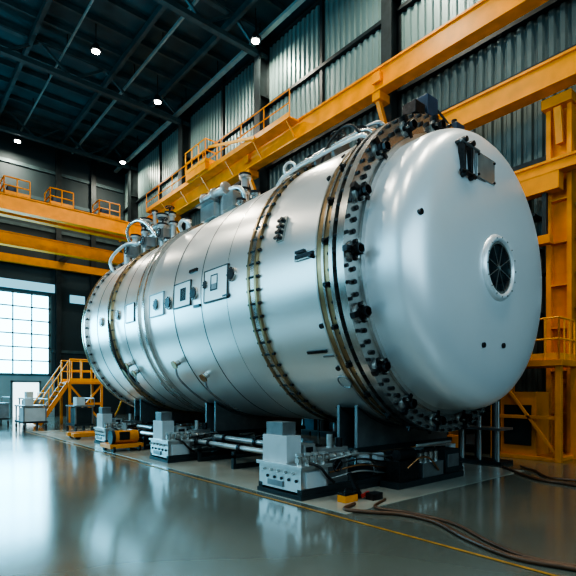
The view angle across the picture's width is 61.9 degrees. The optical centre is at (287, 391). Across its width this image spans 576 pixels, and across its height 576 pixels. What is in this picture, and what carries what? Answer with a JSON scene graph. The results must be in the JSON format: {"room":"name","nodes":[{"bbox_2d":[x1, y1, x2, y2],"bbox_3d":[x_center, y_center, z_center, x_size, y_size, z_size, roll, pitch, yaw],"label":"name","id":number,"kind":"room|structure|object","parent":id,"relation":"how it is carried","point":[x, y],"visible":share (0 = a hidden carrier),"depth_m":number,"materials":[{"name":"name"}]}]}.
{"room":"factory hall","nodes":[
{"label":"factory hall","id":0,"kind":"room"},
{"bbox_2d":[0,124,125,416],"bbox_3d":[-19.701,-7.000,25.223,22.800,17.000,0.450,0,0,-41],"label":"wall","id":1,"kind":"structure","parent":0,"point":[44,166],"depth_m":29.73,"materials":[{"name":"metal"}]},
{"bbox_2d":[0,289,51,374],"bbox_3d":[-20.318,-3.450,24.559,15.200,4.900,0.140,0,0,-41],"label":"window","id":2,"kind":"structure","parent":1,"relation":"in","point":[25,320],"depth_m":28.56,"materials":[{"name":"white glass"}]},
{"bbox_2d":[11,381,40,416],"bbox_3d":[-15.597,0.425,28.578,1.600,2.150,0.120,0,0,-41],"label":"door","id":3,"kind":"structure","parent":1,"relation":"in","point":[18,388],"depth_m":28.39,"materials":[{"name":"white"}]},
{"bbox_2d":[0,0,267,170],"bbox_3d":[-7.325,-14.825,10.709,22.830,1.250,34.240,0,0,-41],"label":"roof trusses","id":4,"kind":"structure","parent":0,"point":[194,16],"depth_m":21.97,"materials":[{"name":"black metal"}]},
{"bbox_2d":[0,0,291,162],"bbox_3d":[-6.404,-15.250,9.654,22.800,0.500,41.000,0,0,-40],"label":"roof purlin","id":5,"kind":"structure","parent":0,"point":[239,13],"depth_m":22.60,"materials":[{"name":"black metal"}]},
{"bbox_2d":[0,0,294,161],"bbox_3d":[-6.404,-15.600,9.654,22.800,0.200,41.000,0,0,-41],"label":"ceiling","id":6,"kind":"structure","parent":0,"point":[265,13],"depth_m":21.93,"materials":[{"name":"black metal"}]},
{"bbox_2d":[13,118,21,142],"bbox_3d":[-15.311,-14.820,27.165,0.480,1.340,0.480,0,0,-41],"label":"lamp","id":7,"kind":"object","parent":6,"relation":"hanging from","point":[16,139],"visible":0.86,"depth_m":27.08,"materials":[{"name":"metal"}]},
{"bbox_2d":[90,23,101,55],"bbox_3d":[-8.002,-14.820,19.994,0.480,1.340,0.480,0,0,-41],"label":"lamp","id":8,"kind":"object","parent":6,"relation":"hanging from","point":[95,49],"visible":0.99,"depth_m":19.93,"materials":[{"name":"metal"}]},
{"bbox_2d":[119,141,126,163],"bbox_3d":[-10.219,-14.820,29.672,0.480,1.340,0.480,0,0,-41],"label":"lamp","id":9,"kind":"object","parent":6,"relation":"hanging from","point":[122,160],"visible":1,"depth_m":29.63,"materials":[{"name":"metal"}]},
{"bbox_2d":[153,75,162,104],"bbox_3d":[-6.380,-14.820,23.483,0.480,1.340,0.480,0,0,-41],"label":"lamp","id":10,"kind":"object","parent":6,"relation":"hanging from","point":[157,100],"visible":0.98,"depth_m":23.41,"materials":[{"name":"metal"}]},
{"bbox_2d":[20,0,305,172],"bbox_3d":[-0.432,-14.995,14.557,5.850,0.990,40.500,0,0,-41],"label":"roof beams","id":11,"kind":"structure","parent":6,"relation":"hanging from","point":[292,7],"depth_m":22.10,"materials":[{"name":"metal"}]},
{"bbox_2d":[250,8,260,44],"bbox_3d":[-1.311,-14.820,19.396,0.480,1.340,0.480,0,0,-41],"label":"lamp","id":12,"kind":"object","parent":6,"relation":"hanging from","point":[255,39],"visible":1,"depth_m":19.34,"materials":[{"name":"metal"}]},
{"bbox_2d":[0,414,575,575],"bbox_3d":[-6.404,1.596,9.654,22.800,0.208,41.000,0,0,-41],"label":"floor","id":13,"kind":"structure","parent":0,"point":[66,509],"depth_m":5.63,"materials":[{"name":"grey concrete"}]},
{"bbox_2d":[0,397,9,424],"bbox_3d":[-13.412,0.848,21.955,0.919,1.297,1.883,0,0,-41],"label":"trolley","id":14,"kind":"object","parent":13,"relation":"on","point":[4,409],"visible":0.98,"depth_m":21.48,"materials":[{"name":"metal"}]},
{"bbox_2d":[14,398,47,429],"bbox_3d":[-10.509,0.873,19.634,0.919,1.247,1.583,0,0,-41],"label":"trolley","id":15,"kind":"object","parent":13,"relation":"on","point":[36,414],"visible":1,"depth_m":19.10,"materials":[{"name":"metal"}]},
{"bbox_2d":[18,392,45,416],"bbox_3d":[-12.639,0.748,23.667,0.919,1.497,1.483,0,0,-41],"label":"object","id":16,"kind":"object","parent":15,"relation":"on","point":[26,394],"visible":0.27,"depth_m":23.21,"materials":[{"name":"metal"}]},
{"bbox_2d":[33,359,102,425],"bbox_3d":[-10.091,0.011,21.957,2.726,2.979,1.400,0,0,-41],"label":"platform","id":17,"kind":"object","parent":13,"relation":"on","point":[60,389],"visible":0.71,"depth_m":21.83,"materials":[{"name":"metal"}]},
{"bbox_2d":[66,397,94,431],"bbox_3d":[-7.801,0.848,18.002,0.719,1.297,1.183,0,0,-41],"label":"trolley","id":18,"kind":"object","parent":13,"relation":"on","point":[83,417],"visible":0.88,"depth_m":17.62,"materials":[{"name":"metal"}]},
{"bbox_2d":[66,401,121,439],"bbox_3d":[-6.236,0.834,15.716,1.730,1.327,0.800,0,0,-41],"label":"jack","id":19,"kind":"object","parent":13,"relation":"on","point":[77,435],"visible":0.37,"depth_m":15.27,"materials":[{"name":"yellow metal"}]},
{"bbox_2d":[100,421,143,452],"bbox_3d":[-4.233,1.123,12.232,0.850,0.748,0.754,0,0,-41],"label":"cart","id":20,"kind":"object","parent":13,"relation":"on","point":[124,438],"visible":1,"depth_m":11.99,"materials":[{"name":"metal"}]},
{"bbox_2d":[128,148,138,414],"bbox_3d":[-9.936,-7.000,30.835,0.580,17.000,0.400,0,0,-41],"label":"steel column","id":21,"kind":"structure","parent":13,"relation":"on","point":[132,175],"depth_m":30.77,"materials":[{"name":"black metal"}]},
{"bbox_2d":[94,399,204,443],"bbox_3d":[-3.852,0.864,14.943,4.010,1.273,0.991,0,0,-41],"label":"support","id":22,"kind":"object","parent":13,"relation":"on","point":[144,413],"visible":0.41,"depth_m":14.31,"materials":[{"name":"metal"}]},
{"bbox_2d":[178,98,190,230],"bbox_3d":[-5.520,-7.000,25.664,0.580,17.000,0.400,0,0,-41],"label":"steel column","id":23,"kind":"structure","parent":13,"relation":"on","point":[184,132],"depth_m":25.59,"materials":[{"name":"black metal"}]},
{"bbox_2d":[127,424,316,468],"bbox_3d":[-1.917,1.204,11.021,1.000,0.593,7.350,0,0,-41],"label":"pipe","id":24,"kind":"object","parent":13,"relation":"on","point":[255,450],"visible":0.48,"depth_m":9.96,"materials":[{"name":"metal"}]},
{"bbox_2d":[149,401,305,462],"bbox_3d":[-1.201,0.864,11.684,4.210,1.273,0.991,0,0,-41],"label":"support","id":25,"kind":"object","parent":13,"relation":"on","point":[170,443],"visible":0.62,"depth_m":10.74,"materials":[{"name":"metal"}]},
{"bbox_2d":[82,93,541,433],"bbox_3d":[-0.804,-2.436,12.207,5.332,6.332,12.667,0,0,-41],"label":"vessel","id":26,"kind":"object","parent":25,"relation":"on","point":[396,276],"visible":0.98,"depth_m":7.57,"materials":[{"name":"metal"}]},
{"bbox_2d":[254,23,269,193],"bbox_3d":[-1.104,-7.000,20.493,0.580,17.000,0.400,0,0,-41],"label":"steel column","id":27,"kind":"structure","parent":13,"relation":"on","point":[261,66],"depth_m":20.43,"materials":[{"name":"black metal"}]},
{"bbox_2d":[119,0,548,252],"bbox_3d":[2.151,-9.199,15.744,0.620,1.661,38.950,0,0,-41],"label":"girder","id":28,"kind":"object","parent":27,"relation":"attached to","point":[483,18],"visible":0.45,"depth_m":14.71,"materials":[{"name":"metal"}]},
{"bbox_2d":[0,230,123,276],"bbox_3d":[-18.983,-7.975,23.535,21.500,1.050,2.550,0,0,-41],"label":"girder","id":29,"kind":"object","parent":28,"relation":"attached to","point":[7,238],"visible":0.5,"depth_m":27.80,"materials":[{"name":"metal"}]},
{"bbox_2d":[0,175,140,241],"bbox_3d":[-16.442,-9.389,20.675,21.250,1.579,1.800,0,0,-41],"label":"crane","id":30,"kind":"object","parent":28,"relation":"on","point":[13,204],"visible":0.98,"depth_m":24.35,"materials":[{"name":"metal"}]},
{"bbox_2d":[146,88,298,213],"bbox_3d":[-3.747,-10.257,21.786,0.658,1.945,12.048,0,0,-40],"label":"walkway","id":31,"kind":"object","parent":28,"relation":"attached to","point":[205,169],"depth_m":20.80,"materials":[{"name":"metal"}]},
{"bbox_2d":[301,418,336,436],"bbox_3d":[0.916,-0.137,16.866,0.900,3.274,4.060,0,0,-41],"label":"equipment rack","id":32,"kind":"object","parent":13,"relation":"on","point":[313,425],"visible":0.08,"depth_m":16.35,"materials":[{"name":"metal"}]},
{"bbox_2d":[337,487,357,502],"bbox_3d":[0.814,1.402,6.554,0.250,0.184,0.150,0,0,-41],"label":"box","id":33,"kind":"object","parent":13,"relation":"on","point":[347,496],"visible":1,"depth_m":6.50,"materials":[{"name":"yellow plastic"}]},
{"bbox_2d":[256,405,462,500],"bbox_3d":[1.541,0.864,8.305,4.430,1.273,1.091,0,0,-41],"label":"support","id":34,"kind":"object","parent":13,"relation":"on","point":[289,467],"visible":0.77,"depth_m":7.22,"materials":[{"name":"metal"}]},
{"bbox_2d":[347,472,382,500],"bbox_3d":[1.071,1.317,6.735,0.324,0.356,0.392,0,0,-41],"label":"connector","id":35,"kind":"object","parent":13,"relation":"on","point":[374,495],"visible":1,"depth_m":6.68,"materials":[{"name":"black plastic"}]},
{"bbox_2d":[381,0,401,122],"bbox_3d":[3.312,-7.000,15.322,0.580,17.000,0.400,0,0,-41],"label":"steel column","id":36,"kind":"structure","parent":13,"relation":"on","point":[391,20],"depth_m":15.27,"materials":[{"name":"black metal"}]},
{"bbox_2d":[380,440,463,489],"bbox_3d":[2.297,1.177,8.012,1.900,0.645,0.399,0,0,-41],"label":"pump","id":37,"kind":"object","parent":13,"relation":"on","point":[403,471],"visible":1,"depth_m":7.79,"materials":[{"name":"metal"}]},
{"bbox_2d":[403,432,457,448],"bbox_3d":[3.481,0.700,11.784,0.800,1.599,1.200,0,0,-41],"label":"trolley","id":38,"kind":"object","parent":13,"relation":"on","point":[454,437],"visible":0.07,"depth_m":11.46,"materials":[{"name":"metal"}]},
{"bbox_2d":[343,502,575,571],"bbox_3d":[2.020,1.473,4.634,0.483,0.053,4.079,0,0,-37],"label":"air hose","id":39,"kind":"object","parent":13,"relation":"on","point":[347,508],"visible":1,"depth_m":4.74,"materials":[{"name":"brown rubber"}]},
{"bbox_2d":[448,400,498,446],"bbox_3d":[4.022,-0.567,13.075,0.900,4.134,3.060,0,0,-41],"label":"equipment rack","id":40,"kind":"object","parent":13,"relation":"on","point":[469,437],"visible":0.02,"depth_m":11.95,"materials":[{"name":"metal"}]},
{"bbox_2d":[374,498,575,565],"bbox_3d":[1.990,1.481,5.013,0.495,0.036,3.425,0,0,-30],"label":"air hose","id":41,"kind":"object","parent":13,"relation":"on","point":[384,499],"visible":0.83,"depth_m":5.07,"materials":[{"name":"brown rubber"}]},
{"bbox_2d":[458,401,512,465],"bbox_3d":[4.116,0.475,10.386,0.550,2.050,1.250,0,0,-41],"label":"stand","id":42,"kind":"object","parent":13,"relation":"on","point":[495,428],"visible":0.54,"depth_m":10.15,"materials":[{"name":"metal"}]},
{"bbox_2d":[491,316,575,462],"bbox_3d":[5.593,-0.051,10.958,1.040,3.101,1.600,0,0,-41],"label":"access platform","id":43,"kind":"object","parent":13,"relation":"on","point":[527,413],"visible":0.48,"depth_m":10.68,"materials":[{"name":"metal"}]},
{"bbox_2d":[502,466,575,486],"bbox_3d":[4.639,1.473,7.794,0.596,0.053,3.271,0,0,-25],"label":"air hose","id":44,"kind":"object","parent":13,"relation":"on","point":[504,467],"visible":1,"depth_m":8.03,"materials":[{"name":"brown rubber"}]},
{"bbox_2d":[520,465,575,481],"bbox_3d":[4.908,1.473,8.210,0.719,0.048,2.455,0,0,-31],"label":"air hose","id":45,"kind":"object","parent":13,"relation":"on","point":[524,467],"visible":1,"depth_m":8.24,"materials":[{"name":"brown rubber"}]},
{"bbox_2d":[541,88,575,454],"bbox_3d":[6.453,-2.690,11.331,0.669,8.380,0.850,0,0,-40],"label":"support column","id":46,"kind":"structure","parent":13,"relation":"on","point":[559,109],"depth_m":11.26,"materials":[{"name":"yellow metal"}]},
{"bbox_2d":[514,150,575,246],"bbox_3d":[7.360,-4.400,9.706,0.300,1.900,13.200,0,0,-41],"label":"beam","id":47,"kind":"structure","parent":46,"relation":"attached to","point":[542,179],"depth_m":11.19,"materials":[{"name":"yellow metal"}]},
{"bbox_2d":[123,0,575,446],"bbox_3d":[2.264,-7.000,17.058,0.400,17.000,41.000,0,0,-41],"label":"wall","id":48,"kind":"structure","parent":0,"point":[325,46],"depth_m":16.85,"materials":[{"name":"metal"}]},
{"bbox_2d":[527,200,542,315],"bbox_3d":[6.447,-3.050,11.621,0.500,3.900,3.300,0,0,-41],"label":"frame","id":49,"kind":"object","parent":48,"relation":"attached to","point":[536,218],"visible":0.15,"depth_m":11.99,"materials":[{"name":"metal"}]},
{"bbox_3d":[7.729,-7.000,10.152,0.580,17.000,0.400,0,0,-40],"label":"steel column","id":50,"kind":"structure","parent":0,"visible":0},
{"bbox_2d":[438,46,575,130],"bbox_3d":[4.453,-7.115,13.009,0.670,0.930,26.000,0,0,-41],"label":"beam","id":51,"kind":"structure","parent":50,"relation":"attached to","point":[557,73],"depth_m":11.44,"materials":[{"name":"metal"}]}
]}

